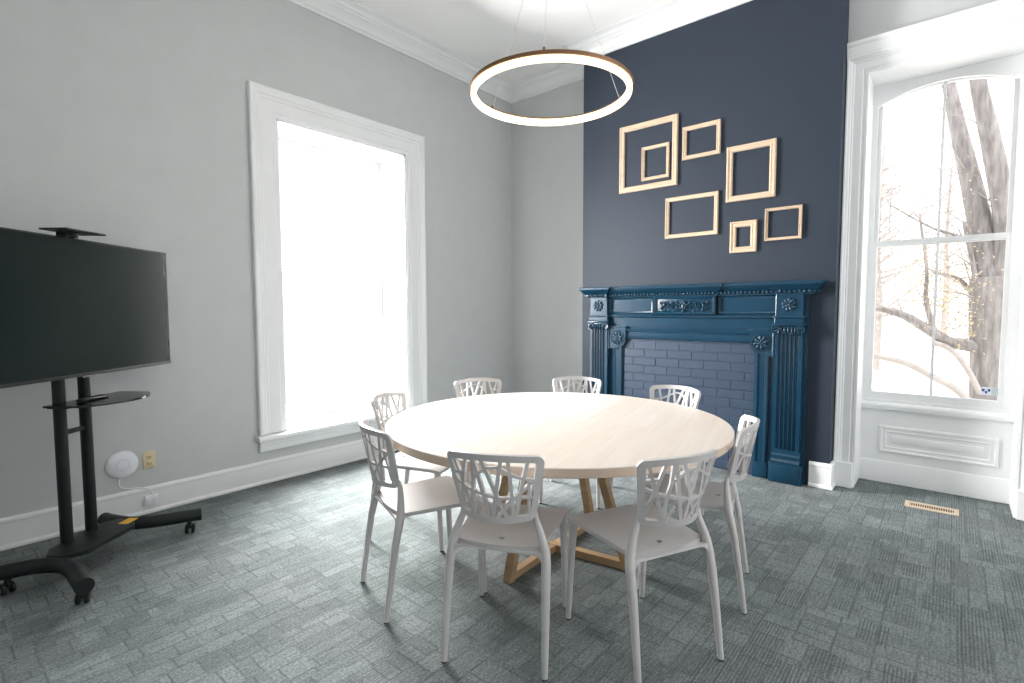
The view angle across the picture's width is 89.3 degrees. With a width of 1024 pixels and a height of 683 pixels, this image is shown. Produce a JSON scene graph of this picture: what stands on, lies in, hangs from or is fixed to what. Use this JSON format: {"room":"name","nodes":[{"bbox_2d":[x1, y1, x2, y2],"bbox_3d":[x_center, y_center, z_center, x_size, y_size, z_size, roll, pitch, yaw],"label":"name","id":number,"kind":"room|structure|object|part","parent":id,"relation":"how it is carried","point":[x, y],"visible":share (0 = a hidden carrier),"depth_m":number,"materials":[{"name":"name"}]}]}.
{"room":"meeting room","nodes":[
{"label":"meeting room","id":0,"kind":"room"},
{"bbox_2d":[0,0,511,518],"bbox_3d":[-2.029,-0.789,4.088,0.456,3.990,6.350,3,5,40],"label":"wall","id":1,"kind":"structure","parent":0,"point":[126,121],"depth_m":3.56,"materials":[{"name":"grey paint"}]},
{"bbox_2d":[105,451,152,495],"bbox_3d":[-2.448,0.861,3.312,0.039,0.338,0.242,3,5,43],"label":"wall speaker","id":2,"kind":"object","parent":1,"relation":"attached to","point":[121,464],"visible":1,"depth_m":3.27,"materials":[{"name":"white plastic"}]},
{"bbox_3d":[-2.421,0.945,3.334,0.180,0.167,0.024,-3,4,-38],"label":"cord","id":3,"kind":"part","parent":2,"relation":"part of","materials":[{"name":"white plastic"}]},
{"bbox_2d":[142,450,155,469],"bbox_3d":[-2.383,0.777,3.404,0.009,0.116,0.072,3,5,40],"label":"wall outlet","id":4,"kind":"object","parent":1,"relation":"attached to","point":[149,457],"visible":1,"depth_m":3.40,"materials":[{"name":"beige plastic"}]},
{"bbox_2d":[144,493,157,506],"bbox_3d":[-2.367,1.040,3.399,0.026,0.068,0.072,3,5,40],"label":"power outlet","id":5,"kind":"object","parent":1,"relation":"attached to","point":[149,500],"visible":1,"depth_m":3.39,"materials":[{"name":"white plastic"}]},
{"bbox_2d":[146,497,156,503],"bbox_3d":[-2.359,1.040,3.393,0.004,0.036,0.060,3,5,40],"label":"socket","id":6,"kind":"object","parent":5,"relation":"attached to","point":[149,500],"depth_m":3.39,"materials":[{"name":"white paint"}]},
{"bbox_2d":[0,436,396,550],"bbox_3d":[-1.470,1.030,3.515,1.274,0.176,6.030,3,5,40],"label":"baseboard","id":7,"kind":"structure","parent":1,"relation":"attached to","point":[19,530],"depth_m":3.56,"materials":[{"name":"white paint"}]},
{"bbox_2d":[247,80,427,452],"bbox_3d":[-1.543,-0.570,4.595,0.521,2.748,1.670,3,5,40],"label":"window","id":8,"kind":"structure","parent":1,"relation":"in","point":[387,162],"depth_m":4.59,"materials":[{"name":"white paint"}]},
{"bbox_3d":[-1.710,-1.161,4.740,0.036,1.060,1.120,3,5,40],"label":"sash","id":9,"kind":"part","parent":8,"relation":"part of","materials":[{"name":"glass"}]},
{"bbox_3d":[-1.710,-0.538,4.752,0.060,2.405,1.204,3,5,40],"label":"arched frame","id":10,"kind":"part","parent":8,"relation":"part of","materials":[{"name":"white paint"}]},
{"bbox_3d":[-1.522,0.737,4.661,0.477,0.130,1.670,3,5,40],"label":"sill","id":11,"kind":"part","parent":8,"relation":"part of","materials":[{"name":"white paint"}]},
{"bbox_3d":[-1.680,-0.033,4.786,0.036,1.272,1.120,3,5,40],"label":"sash","id":12,"kind":"part","parent":8,"relation":"part of","materials":[{"name":"white paint"}]},
{"bbox_2d":[0,450,1023,682],"bbox_3d":[0.338,1.264,2.090,5.900,0.120,6.190,3,5,40],"label":"floor","id":13,"kind":"structure","parent":0,"point":[857,584],"depth_m":2.35,"materials":[{"name":"carpet"}]},
{"bbox_2d":[0,227,201,604],"bbox_3d":[-2.147,0.308,2.676,0.558,1.729,0.883,0,3,2],"label":"stand","id":14,"kind":"object","parent":13,"relation":"on","point":[99,531],"visible":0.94,"depth_m":2.63,"materials":[{"name":"black metal"}]},
{"bbox_3d":[-2.286,0.333,2.618,0.060,1.410,0.048,0,3,2],"label":"post","id":15,"kind":"part","parent":14,"relation":"part of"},
{"bbox_3d":[-2.234,-0.435,2.621,0.054,0.222,0.095,0,3,2],"label":"shelf arm","id":16,"kind":"part","parent":14,"relation":"part of"},
{"bbox_2d":[38,227,105,235],"bbox_3d":[-2.193,-0.548,2.592,0.140,0.008,0.235,0,3,2],"label":"shelf","id":17,"kind":"object","parent":14,"relation":"attached to","point":[60,231],"depth_m":2.57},
{"bbox_2d":[0,227,170,388],"bbox_3d":[-2.198,-0.167,2.648,0.045,0.702,1.230,0,3,2],"label":"television","id":18,"kind":"object","parent":14,"relation":"attached to","point":[70,307],"visible":1,"depth_m":2.59,"materials":[{"name":"black metal"}]},
{"bbox_3d":[-2.282,0.324,2.767,0.060,1.410,0.048,0,3,2],"label":"post","id":19,"kind":"part","parent":14,"relation":"part of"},
{"bbox_3d":[-2.197,1.033,2.732,0.200,0.022,0.460,0,3,2],"label":"plate","id":20,"kind":"part","parent":14,"relation":"part of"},
{"bbox_2d":[76,394,108,402],"bbox_3d":[-2.163,0.292,2.674,0.044,0.019,0.170,0,3,-3],"label":"remote control","id":21,"kind":"object","parent":14,"relation":"on","point":[100,396],"visible":1,"depth_m":2.64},
{"bbox_2d":[43,391,150,407],"bbox_3d":[-2.115,0.303,2.730,0.285,0.010,0.470,0,3,2],"label":"shelf","id":22,"kind":"object","parent":14,"relation":"attached to","point":[117,397],"depth_m":2.66,"materials":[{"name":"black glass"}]},
{"bbox_2d":[370,392,470,551],"bbox_3d":[-0.566,0.734,3.101,0.526,0.825,0.417,1,4,18],"label":"dining chair","id":23,"kind":"object","parent":13,"relation":"on","point":[404,461],"visible":0.5,"depth_m":3.07,"materials":[{"name":"grey plastic"}]},
{"bbox_3d":[-0.782,0.854,2.989,0.122,0.587,0.058,-1,4,-13],"label":"leg","id":24,"kind":"part","parent":23,"relation":"part of","materials":[{"name":"grey plastic"}]},
{"bbox_3d":[-0.755,0.453,3.147,0.128,0.270,0.372,1,4,18],"label":"backrest","id":25,"kind":"part","parent":23,"relation":"part of","materials":[{"name":"grey plastic"}]},
{"bbox_3d":[-0.667,0.833,3.333,0.058,0.587,0.122,-3,5,-40],"label":"leg","id":26,"kind":"part","parent":23,"relation":"part of","materials":[{"name":"grey plastic"}]},
{"bbox_3d":[-0.523,0.704,3.085,0.418,0.030,0.416,1,4,18],"label":"seat","id":27,"kind":"part","parent":23,"relation":"part of","materials":[{"name":"grey plastic"}]},
{"bbox_3d":[-0.402,0.935,2.860,0.054,0.437,0.040,1,4,18],"label":"leg","id":28,"kind":"part","parent":23,"relation":"part of","materials":[{"name":"grey plastic"}]},
{"bbox_3d":[-0.282,0.913,3.217,0.054,0.437,0.040,1,4,18],"label":"leg","id":29,"kind":"part","parent":23,"relation":"part of","materials":[{"name":"grey plastic"}]},
{"bbox_2d":[359,419,486,623],"bbox_3d":[-0.445,0.772,2.459,0.526,0.825,0.417,-2,4,-30],"label":"dining chair","id":30,"kind":"object","parent":13,"relation":"on","point":[439,493],"visible":0.97,"depth_m":2.33,"materials":[{"name":"grey plastic"}]},
{"bbox_3d":[-0.681,0.881,2.537,0.122,0.587,0.058,0,3,1],"label":"leg","id":31,"kind":"part","parent":30,"relation":"part of","materials":[{"name":"grey plastic"}]},
{"bbox_3d":[-0.617,0.502,2.341,0.128,0.270,0.372,-2,4,-30],"label":"backrest","id":32,"kind":"part","parent":30,"relation":"part of","materials":[{"name":"grey plastic"}]},
{"bbox_3d":[-0.497,0.900,2.225,0.058,0.587,0.122,2,4,28],"label":"leg","id":33,"kind":"part","parent":30,"relation":"part of","materials":[{"name":"grey plastic"}]},
{"bbox_3d":[-0.406,0.741,2.480,0.418,0.030,0.416,-2,4,-30],"label":"seat","id":34,"kind":"part","parent":30,"relation":"part of","materials":[{"name":"grey plastic"}]},
{"bbox_3d":[-0.337,0.942,2.752,0.054,0.437,0.040,-2,4,-30],"label":"leg","id":35,"kind":"part","parent":30,"relation":"part of","materials":[{"name":"grey plastic"}]},
{"bbox_3d":[-0.146,0.961,2.428,0.054,0.437,0.040,-2,4,-30],"label":"leg","id":36,"kind":"part","parent":30,"relation":"part of","materials":[{"name":"grey plastic"}]},
{"bbox_2d":[451,378,502,484],"bbox_3d":[-0.183,0.697,3.675,0.417,0.825,0.526,-1,4,-20],"label":"dining chair","id":37,"kind":"object","parent":13,"relation":"on","point":[499,386],"visible":0.19,"depth_m":3.87,"materials":[{"name":"grey plastic"}]},
{"bbox_3d":[-0.253,0.409,3.843,0.372,0.270,0.128,-1,4,-20],"label":"backrest","id":38,"kind":"part","parent":37,"relation":"part of","materials":[{"name":"grey plastic"}]},
{"bbox_2d":[441,449,567,681],"bbox_3d":[-0.016,0.793,2.100,0.417,0.825,0.526,1,4,14],"label":"dining chair","id":39,"kind":"object","parent":13,"relation":"on","point":[510,527],"visible":0.99,"depth_m":1.92,"materials":[{"name":"grey plastic"}]},
{"bbox_3d":[-0.233,0.913,1.990,0.122,0.587,0.058,-4,5,-44],"label":"leg","id":40,"kind":"part","parent":39,"relation":"part of","materials":[{"name":"grey plastic"}]},
{"bbox_3d":[-0.139,0.963,2.386,0.040,0.437,0.054,1,4,14],"label":"leg","id":41,"kind":"part","parent":39,"relation":"part of","materials":[{"name":"grey plastic"}]},
{"bbox_3d":[-0.066,0.528,1.891,0.372,0.270,0.128,1,4,14],"label":"backrest","id":42,"kind":"part","parent":39,"relation":"part of","materials":[{"name":"grey plastic"}]},
{"bbox_3d":[-0.005,0.760,2.141,0.416,0.030,0.418,1,4,14],"label":"seat","id":43,"kind":"part","parent":39,"relation":"part of","materials":[{"name":"grey plastic"}]},
{"bbox_3d":[0.118,0.918,1.900,0.058,0.587,0.122,-1,4,-17],"label":"leg","id":44,"kind":"part","parent":39,"relation":"part of","materials":[{"name":"grey plastic"}]},
{"bbox_3d":[0.226,0.968,2.292,0.040,0.437,0.054,1,4,14],"label":"leg","id":45,"kind":"part","parent":39,"relation":"part of","materials":[{"name":"grey plastic"}]},
{"bbox_2d":[385,392,733,583],"bbox_3d":[0.236,0.786,2.849,1.800,0.738,1.800,3,5,40],"label":"dining table","id":46,"kind":"object","parent":13,"relation":"on","point":[583,437],"visible":0.83,"depth_m":2.57,"materials":[{"name":"brown wood"}]},
{"bbox_3d":[-0.029,0.798,3.011,0.252,0.697,0.045,2,4,31],"label":"leg","id":47,"kind":"part","parent":46,"relation":"part of","materials":[{"name":"brown wood"}]},
{"bbox_3d":[0.047,0.822,2.604,0.045,0.697,0.252,3,4,37],"label":"leg","id":48,"kind":"part","parent":46,"relation":"part of","materials":[{"name":"brown wood"}]},
{"bbox_3d":[0.424,0.791,3.095,0.045,0.697,0.252,3,4,37],"label":"leg","id":49,"kind":"part","parent":46,"relation":"part of","materials":[{"name":"brown wood"}]},
{"bbox_3d":[0.500,0.816,2.688,0.252,0.697,0.045,2,4,31],"label":"leg","id":50,"kind":"part","parent":46,"relation":"part of","materials":[{"name":"brown wood"}]},
{"bbox_2d":[539,376,601,508],"bbox_3d":[0.446,0.692,3.738,0.417,0.825,0.526,1,4,13],"label":"dining chair","id":51,"kind":"object","parent":13,"relation":"on","point":[598,383],"visible":0.17,"depth_m":3.92,"materials":[{"name":"grey plastic"}]},
{"bbox_3d":[0.208,0.890,3.565,0.040,0.437,0.054,1,4,13],"label":"leg","id":52,"kind":"part","parent":51,"relation":"part of","materials":[{"name":"grey plastic"}]},
{"bbox_3d":[0.491,0.403,3.914,0.372,0.270,0.128,1,4,13],"label":"backrest","id":53,"kind":"part","parent":51,"relation":"part of","materials":[{"name":"grey plastic"}]},
{"bbox_3d":[0.575,0.895,3.477,0.040,0.437,0.054,1,4,13],"label":"leg","id":54,"kind":"part","parent":51,"relation":"part of","materials":[{"name":"grey plastic"}]},
{"bbox_2d":[566,449,723,682],"bbox_3d":[0.525,0.794,2.062,0.417,0.825,0.526,-2,4,-24],"label":"dining chair","id":55,"kind":"object","parent":13,"relation":"on","point":[642,532],"visible":1,"depth_m":1.92,"materials":[{"name":"grey plastic"}]},
{"bbox_3d":[0.256,0.973,2.209,0.040,0.437,0.054,-2,4,-24],"label":"leg","id":56,"kind":"part","parent":55,"relation":"part of","materials":[{"name":"grey plastic"}]},
{"bbox_3d":[0.430,0.920,1.842,0.058,0.587,0.122,0,4,7],"label":"leg","id":57,"kind":"part","parent":55,"relation":"part of","materials":[{"name":"grey plastic"}]},
{"bbox_3d":[0.507,0.761,2.101,0.416,0.030,0.418,-2,4,-24],"label":"seat","id":58,"kind":"part","parent":55,"relation":"part of","materials":[{"name":"grey plastic"}]},
{"bbox_3d":[0.600,0.962,2.366,0.040,0.437,0.054,-2,4,-24],"label":"leg","id":59,"kind":"part","parent":55,"relation":"part of","materials":[{"name":"grey plastic"}]},
{"bbox_3d":[0.607,0.527,1.865,0.372,0.270,0.128,-2,4,-24],"label":"backrest","id":60,"kind":"part","parent":55,"relation":"part of","materials":[{"name":"grey plastic"}]},
{"bbox_3d":[0.760,0.910,1.992,0.122,0.587,0.058,2,4,34],"label":"leg","id":61,"kind":"part","parent":55,"relation":"part of","materials":[{"name":"grey plastic"}]},
{"bbox_2d":[609,385,703,515],"bbox_3d":[0.936,0.716,3.316,0.526,0.825,0.417,-3,5,-42],"label":"dining chair","id":62,"kind":"object","parent":13,"relation":"on","point":[694,402],"visible":0.15,"depth_m":3.43,"materials":[{"name":"grey plastic"}]},
{"bbox_3d":[0.635,0.905,3.308,0.054,0.437,0.040,-3,5,-42],"label":"leg","id":63,"kind":"part","parent":62,"relation":"part of","materials":[{"name":"grey plastic"}]},
{"bbox_3d":[1.081,0.430,3.433,0.128,0.270,0.372,-3,5,-42],"label":"backrest","id":64,"kind":"part","parent":62,"relation":"part of","materials":[{"name":"grey plastic"}]},
{"bbox_3d":[1.182,0.829,3.303,0.122,0.587,0.058,-1,4,-11],"label":"leg","id":65,"kind":"part","parent":62,"relation":"part of","materials":[{"name":"grey plastic"}]},
{"bbox_2d":[635,415,759,614],"bbox_3d":[0.900,0.765,2.510,0.526,0.825,0.417,1,4,25],"label":"dining chair","id":66,"kind":"object","parent":13,"relation":"on","point":[718,496],"visible":0.8,"depth_m":2.35,"materials":[{"name":"grey plastic"}]},
{"bbox_3d":[0.607,0.957,2.452,0.054,0.437,0.040,1,4,25],"label":"leg","id":67,"kind":"part","parent":66,"relation":"part of","materials":[{"name":"grey plastic"}]},
{"bbox_3d":[0.860,0.734,2.527,0.418,0.030,0.416,1,4,25],"label":"seat","id":68,"kind":"part","parent":66,"relation":"part of","materials":[{"name":"grey plastic"}]},
{"bbox_3d":[0.974,0.892,2.281,0.058,0.587,0.122,-2,4,-33],"label":"leg","id":69,"kind":"part","parent":66,"relation":"part of","materials":[{"name":"grey plastic"}]},
{"bbox_3d":[1.130,0.872,2.609,0.122,0.587,0.058,-1,4,-6],"label":"leg","id":70,"kind":"part","parent":66,"relation":"part of","materials":[{"name":"grey plastic"}]},
{"bbox_3d":[1.079,0.493,2.408,0.128,0.270,0.372,1,4,25],"label":"backrest","id":71,"kind":"part","parent":66,"relation":"part of","materials":[{"name":"grey plastic"}]},
{"bbox_2d":[904,500,958,515],"bbox_3d":[2.796,1.110,3.455,0.280,0.006,0.124,3,5,40],"label":"floor vent","id":72,"kind":"object","parent":13,"relation":"in","point":[934,508],"visible":1,"depth_m":3.45,"materials":[{"name":"beige metal"}]},
{"bbox_2d":[354,0,669,81],"bbox_3d":[0.207,-2.746,2.053,6.350,0.150,6.350,3,5,40],"label":"ceiling","id":73,"kind":"structure","parent":0,"point":[480,31],"depth_m":4.56,"materials":[{"name":"white paint"}]},
{"bbox_2d":[469,0,633,125],"bbox_3d":[0.196,-1.972,2.603,0.828,1.459,0.828,3,5,40],"label":"pendant lamp","id":74,"kind":"object","parent":73,"relation":"hanging from","point":[545,55],"visible":1,"depth_m":2.42,"materials":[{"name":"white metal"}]},
{"bbox_2d":[471,54,631,125],"bbox_3d":[0.198,-1.261,2.647,0.812,0.034,0.812,3,5,40],"label":"diffuser","id":75,"kind":"object","parent":74,"relation":"attached to","point":[516,60],"depth_m":2.44,"materials":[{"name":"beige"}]},
{"bbox_2d":[511,79,583,392],"bbox_3d":[0.552,-0.904,5.845,1.186,3.990,0.320,3,5,40],"label":"wall","id":76,"kind":"structure","parent":0,"point":[547,161],"depth_m":5.76,"materials":[{"name":"grey paint"}]},
{"bbox_2d":[582,0,849,484],"bbox_3d":[1.720,-0.835,4.647,2.149,3.990,0.630,3,5,40],"label":"wall","id":77,"kind":"structure","parent":0,"point":[767,69],"depth_m":4.12,"materials":[{"name":"blue paint"}]},
{"bbox_2d":[287,0,751,103],"bbox_3d":[0.277,-2.574,1.793,5.894,0.159,6.030,3,5,40],"label":"crown molding","id":78,"kind":"structure","parent":77,"relation":"attached to","point":[670,15],"depth_m":4.67,"materials":[{"name":"white paint"}]},
{"bbox_2d":[619,113,678,193],"bbox_3d":[1.204,-1.654,4.604,0.553,0.596,0.022,3,5,40],"label":"picture frame","id":79,"kind":"object","parent":77,"relation":"attached to","point":[675,117],"visible":1,"depth_m":4.58,"materials":[{"name":"brown wood"}]},
{"bbox_3d":[1.013,-1.663,4.767,0.050,0.596,0.022,3,5,40],"label":"rail","id":80,"kind":"part","parent":79,"relation":"part of","materials":[{"name":"brown wood"}]},
{"bbox_3d":[1.204,-1.926,4.587,0.553,0.050,0.022,3,5,40],"label":"rail","id":81,"kind":"part","parent":79,"relation":"part of","materials":[{"name":"brown wood"}]},
{"bbox_3d":[1.205,-1.381,4.621,0.553,0.050,0.022,3,5,40],"label":"rail","id":82,"kind":"part","parent":79,"relation":"part of","materials":[{"name":"brown wood"}]},
{"bbox_3d":[1.396,-1.645,4.441,0.050,0.596,0.022,3,5,40],"label":"rail","id":83,"kind":"part","parent":79,"relation":"part of","materials":[{"name":"brown wood"}]},
{"bbox_2d":[641,142,669,181],"bbox_3d":[1.260,-1.581,4.561,0.257,0.295,0.022,3,5,40],"label":"picture frame","id":84,"kind":"object","parent":77,"relation":"attached to","point":[667,144],"visible":1,"depth_m":4.55,"materials":[{"name":"brown wood"}]},
{"bbox_3d":[1.173,-1.585,4.635,0.028,0.295,0.022,3,5,40],"label":"rail","id":85,"kind":"part","parent":84,"relation":"part of","materials":[{"name":"brown wood"}]},
{"bbox_3d":[1.260,-1.714,4.553,0.257,0.028,0.022,3,5,40],"label":"rail","id":86,"kind":"part","parent":84,"relation":"part of","materials":[{"name":"brown wood"}]},
{"bbox_3d":[1.260,-1.448,4.569,0.257,0.028,0.022,3,5,40],"label":"rail","id":87,"kind":"part","parent":84,"relation":"part of","materials":[{"name":"brown wood"}]},
{"bbox_3d":[1.347,-1.577,4.487,0.028,0.295,0.022,3,5,40],"label":"rail","id":88,"kind":"part","parent":84,"relation":"part of","materials":[{"name":"brown wood"}]},
{"bbox_2d":[665,191,718,238],"bbox_3d":[1.512,-1.062,4.379,0.452,0.349,0.022,3,5,40],"label":"picture frame","id":89,"kind":"object","parent":77,"relation":"attached to","point":[715,194],"visible":1,"depth_m":4.37,"materials":[{"name":"brown wood"}]},
{"bbox_3d":[1.353,-1.070,4.514,0.034,0.349,0.022,3,5,40],"label":"rail","id":90,"kind":"part","parent":89,"relation":"part of","materials":[{"name":"brown wood"}]},
{"bbox_3d":[1.512,-0.905,4.389,0.452,0.034,0.022,3,5,40],"label":"rail","id":91,"kind":"part","parent":89,"relation":"part of","materials":[{"name":"brown wood"}]},
{"bbox_3d":[1.511,-1.220,4.369,0.452,0.034,0.022,3,5,40],"label":"rail","id":92,"kind":"part","parent":89,"relation":"part of","materials":[{"name":"brown wood"}]},
{"bbox_3d":[1.671,-1.055,4.244,0.034,0.349,0.022,3,5,40],"label":"rail","id":93,"kind":"part","parent":89,"relation":"part of","materials":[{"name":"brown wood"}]},
{"bbox_2d":[682,119,720,160],"bbox_3d":[1.567,-1.668,4.293,0.315,0.272,0.022,3,5,40],"label":"picture frame","id":94,"kind":"object","parent":77,"relation":"attached to","point":[717,122],"visible":1,"depth_m":4.28,"materials":[{"name":"brown wood"}]},
{"bbox_3d":[1.460,-1.673,4.384,0.034,0.272,0.022,3,5,40],"label":"rail","id":95,"kind":"part","parent":94,"relation":"part of","materials":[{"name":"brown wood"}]},
{"bbox_3d":[1.567,-1.787,4.286,0.315,0.034,0.022,3,5,40],"label":"rail","id":96,"kind":"part","parent":94,"relation":"part of","materials":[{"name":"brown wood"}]},
{"bbox_3d":[1.567,-1.549,4.300,0.315,0.034,0.022,3,5,40],"label":"rail","id":97,"kind":"part","parent":94,"relation":"part of","materials":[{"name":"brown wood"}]},
{"bbox_3d":[1.674,-1.663,4.202,0.034,0.272,0.022,3,5,40],"label":"rail","id":98,"kind":"part","parent":94,"relation":"part of","materials":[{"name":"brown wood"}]},
{"bbox_2d":[579,279,826,485],"bbox_3d":[1.469,0.285,4.428,2.048,1.537,0.136,3,5,40],"label":"fireplace mantel","id":99,"kind":"object","parent":77,"relation":"attached to","point":[744,346],"visible":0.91,"depth_m":4.25,"materials":[{"name":"blue paint"}]},
{"bbox_3d":[0.796,-0.436,4.926,0.181,0.025,0.019,3,5,40],"label":"egg moulding","id":100,"kind":"part","parent":99,"relation":"part of","materials":[{"name":"blue paint"}]},
{"bbox_3d":[1.070,-0.425,4.740,0.469,0.025,0.019,3,5,40],"label":"egg moulding","id":101,"kind":"part","parent":99,"relation":"part of","materials":[{"name":"blue paint"}]},
{"bbox_3d":[1.099,-0.330,4.778,0.453,0.150,0.026,3,5,40],"label":"frieze panel","id":102,"kind":"part","parent":99,"relation":"part of","materials":[{"name":"blue paint"}]},
{"bbox_3d":[1.448,-0.406,4.400,0.540,0.025,0.019,3,5,40],"label":"egg moulding","id":103,"kind":"part","parent":99,"relation":"part of","materials":[{"name":"blue paint"}]},
{"bbox_3d":[1.467,-0.432,4.385,2.048,0.100,0.136,3,5,40],"label":"shelf cornice","id":104,"kind":"part","parent":99,"relation":"part of","materials":[{"name":"blue paint"}]},
{"bbox_3d":[1.843,-0.388,4.082,0.469,0.025,0.019,3,5,40],"label":"egg moulding","id":105,"kind":"part","parent":99,"relation":"part of","materials":[{"name":"blue paint"}]},
{"bbox_3d":[1.871,-0.292,4.121,0.453,0.150,0.026,3,5,40],"label":"frieze panel","id":106,"kind":"part","parent":99,"relation":"part of","materials":[{"name":"blue paint"}]},
{"bbox_3d":[2.089,-0.373,3.825,0.229,0.025,0.019,3,5,40],"label":"egg moulding","id":107,"kind":"part","parent":99,"relation":"part of","materials":[{"name":"blue paint"}]},
{"bbox_2d":[729,219,756,252],"bbox_3d":[1.836,-0.833,4.116,0.202,0.247,0.022,3,5,40],"label":"picture frame","id":108,"kind":"object","parent":77,"relation":"attached to","point":[753,223],"visible":1,"depth_m":4.11,"materials":[{"name":"brown wood"}]},
{"bbox_3d":[1.777,-0.836,4.167,0.046,0.247,0.022,3,5,40],"label":"rail","id":109,"kind":"part","parent":108,"relation":"part of","materials":[{"name":"brown wood"}]},
{"bbox_3d":[1.836,-0.933,4.110,0.202,0.046,0.022,3,5,40],"label":"rail","id":110,"kind":"part","parent":108,"relation":"part of","materials":[{"name":"brown wood"}]},
{"bbox_3d":[1.837,-0.733,4.122,0.202,0.046,0.022,3,5,40],"label":"rail","id":111,"kind":"part","parent":108,"relation":"part of","materials":[{"name":"brown wood"}]},
{"bbox_3d":[1.895,-0.830,4.066,0.046,0.247,0.022,3,5,40],"label":"rail","id":112,"kind":"part","parent":108,"relation":"part of","materials":[{"name":"brown wood"}]},
{"bbox_2d":[726,138,776,202],"bbox_3d":[1.868,-1.332,4.057,0.365,0.435,0.022,3,5,40],"label":"picture frame","id":113,"kind":"object","parent":77,"relation":"attached to","point":[772,143],"visible":1,"depth_m":4.04,"materials":[{"name":"brown wood"}]},
{"bbox_3d":[1.746,-1.338,4.161,0.046,0.435,0.022,3,5,40],"label":"rail","id":114,"kind":"part","parent":113,"relation":"part of","materials":[{"name":"brown wood"}]},
{"bbox_3d":[1.868,-1.138,4.069,0.365,0.046,0.022,3,5,40],"label":"rail","id":115,"kind":"part","parent":113,"relation":"part of","materials":[{"name":"brown wood"}]},
{"bbox_3d":[1.867,-1.527,4.045,0.365,0.046,0.022,3,5,40],"label":"rail","id":116,"kind":"part","parent":113,"relation":"part of","materials":[{"name":"brown wood"}]},
{"bbox_3d":[1.989,-1.327,3.954,0.046,0.435,0.022,3,5,40],"label":"rail","id":117,"kind":"part","parent":113,"relation":"part of","materials":[{"name":"brown wood"}]},
{"bbox_2d":[764,204,802,240],"bbox_3d":[2.054,-0.896,3.926,0.256,0.247,0.022,3,5,40],"label":"picture frame","id":118,"kind":"object","parent":77,"relation":"attached to","point":[800,207],"visible":1,"depth_m":3.92,"materials":[{"name":"brown wood"}]},
{"bbox_3d":[1.965,-0.900,4.002,0.022,0.247,0.022,3,5,40],"label":"rail","id":119,"kind":"part","parent":118,"relation":"part of","materials":[{"name":"brown wood"}]},
{"bbox_3d":[2.054,-0.784,3.933,0.256,0.022,0.022,3,5,40],"label":"rail","id":120,"kind":"part","parent":118,"relation":"part of","materials":[{"name":"brown wood"}]},
{"bbox_3d":[2.053,-1.008,3.919,0.256,0.022,0.022,3,5,40],"label":"rail","id":121,"kind":"part","parent":118,"relation":"part of","materials":[{"name":"brown wood"}]},
{"bbox_3d":[2.143,-0.892,3.850,0.022,0.247,0.022,3,5,40],"label":"rail","id":122,"kind":"part","parent":118,"relation":"part of","materials":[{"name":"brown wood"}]},
{"bbox_2d":[808,460,834,489],"bbox_3d":[2.332,0.991,3.893,0.157,0.187,0.156,3,5,40],"label":"baseboard","id":123,"kind":"structure","parent":77,"relation":"attached to","point":[821,475],"depth_m":3.84,"materials":[{"name":"white paint"}]},
{"bbox_2d":[848,0,997,42],"bbox_3d":[3.563,-0.750,3.183,2.559,3.990,0.470,3,5,40],"label":"wall","id":124,"kind":"structure","parent":0,"point":[867,18],"depth_m":3.58,"materials":[{"name":"grey paint"}]},
{"bbox_2d":[833,0,1023,520],"bbox_3d":[2.989,-0.513,3.596,1.161,3.222,0.450,3,5,40],"label":"window","id":125,"kind":"structure","parent":124,"relation":"in","point":[967,447],"depth_m":3.71,"materials":[{"name":"white paint"}]},
{"bbox_3d":[3.082,0.789,3.814,0.855,0.597,0.104,3,5,40],"label":"apron panel","id":126,"kind":"part","parent":125,"relation":"part of","materials":[{"name":"white paint"}]},
{"bbox_3d":[3.075,0.502,3.789,0.855,0.066,0.124,3,5,40],"label":"sill","id":127,"kind":"part","parent":125,"relation":"part of","materials":[{"name":"white paint"}]},
{"bbox_3d":[3.067,-0.139,3.764,0.804,1.222,0.036,3,5,40],"label":"sash","id":128,"kind":"part","parent":125,"relation":"part of","materials":[{"name":"white paint"}]},
{"bbox_3d":[3.068,-0.706,3.711,0.873,2.400,0.035,3,5,40],"label":"arched frame","id":129,"kind":"part","parent":125,"relation":"part of","materials":[{"name":"white paint"}]},
{"bbox_3d":[3.087,-1.288,3.720,0.804,1.160,0.036,3,5,40],"label":"sash","id":130,"kind":"part","parent":125,"relation":"part of","materials":[{"name":"white paint"}]},
{"bbox_2d":[981,387,997,395],"bbox_3d":[3.308,0.346,3.586,0.092,0.056,0.004,3,5,40],"label":"window sticker","id":131,"kind":"object","parent":125,"relation":"attached to","point":[990,391],"visible":1,"depth_m":3.59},
{"label":"outside","id":132,"kind":"structure","parent":0,"visible":0},
{"bbox_2d":[284,329,968,404],"bbox_3d":[21.115,0.558,24.825,80.000,0.400,54.950,3,5,40],"label":"ground","id":133,"kind":"structure","parent":132,"point":[329,365],"depth_m":17.58,"materials":[{"name":"snow"}]},
{"bbox_2d":[873,145,969,369],"bbox_3d":[11.560,-1.677,16.495,5.591,9.434,7.187,-2,4,-25],"label":"bare tree","id":134,"kind":"object","parent":133,"relation":"on","point":[878,320],"visible":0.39,"depth_m":16.08,"materials":[{"name":"plant"}]},
{"bbox_2d":[883,151,970,342],"bbox_3d":[21.630,-4.014,25.929,7.866,11.062,5.757,3,5,40],"label":"bare tree","id":135,"kind":"object","parent":133,"relation":"on","point":[950,182],"visible":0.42,"depth_m":25.81,"materials":[{"name":"plant"}]},
{"bbox_2d":[873,341,980,397],"bbox_3d":[5.735,0.433,7.242,1.290,0.899,0.090,3,5,40],"label":"fallen branch","id":136,"kind":"object","parent":133,"relation":"on","point":[958,391],"visible":0.84,"depth_m":7.06,"materials":[{"name":"wood"}]},
{"bbox_2d":[875,79,1009,400],"bbox_3d":[5.863,-1.749,7.179,1.691,6.504,2.657,-3,5,-43],"label":"tree","id":137,"kind":"object","parent":133,"relation":"on","point":[986,258],"visible":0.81,"depth_m":6.95,"materials":[{"name":"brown plant"}]}
]}

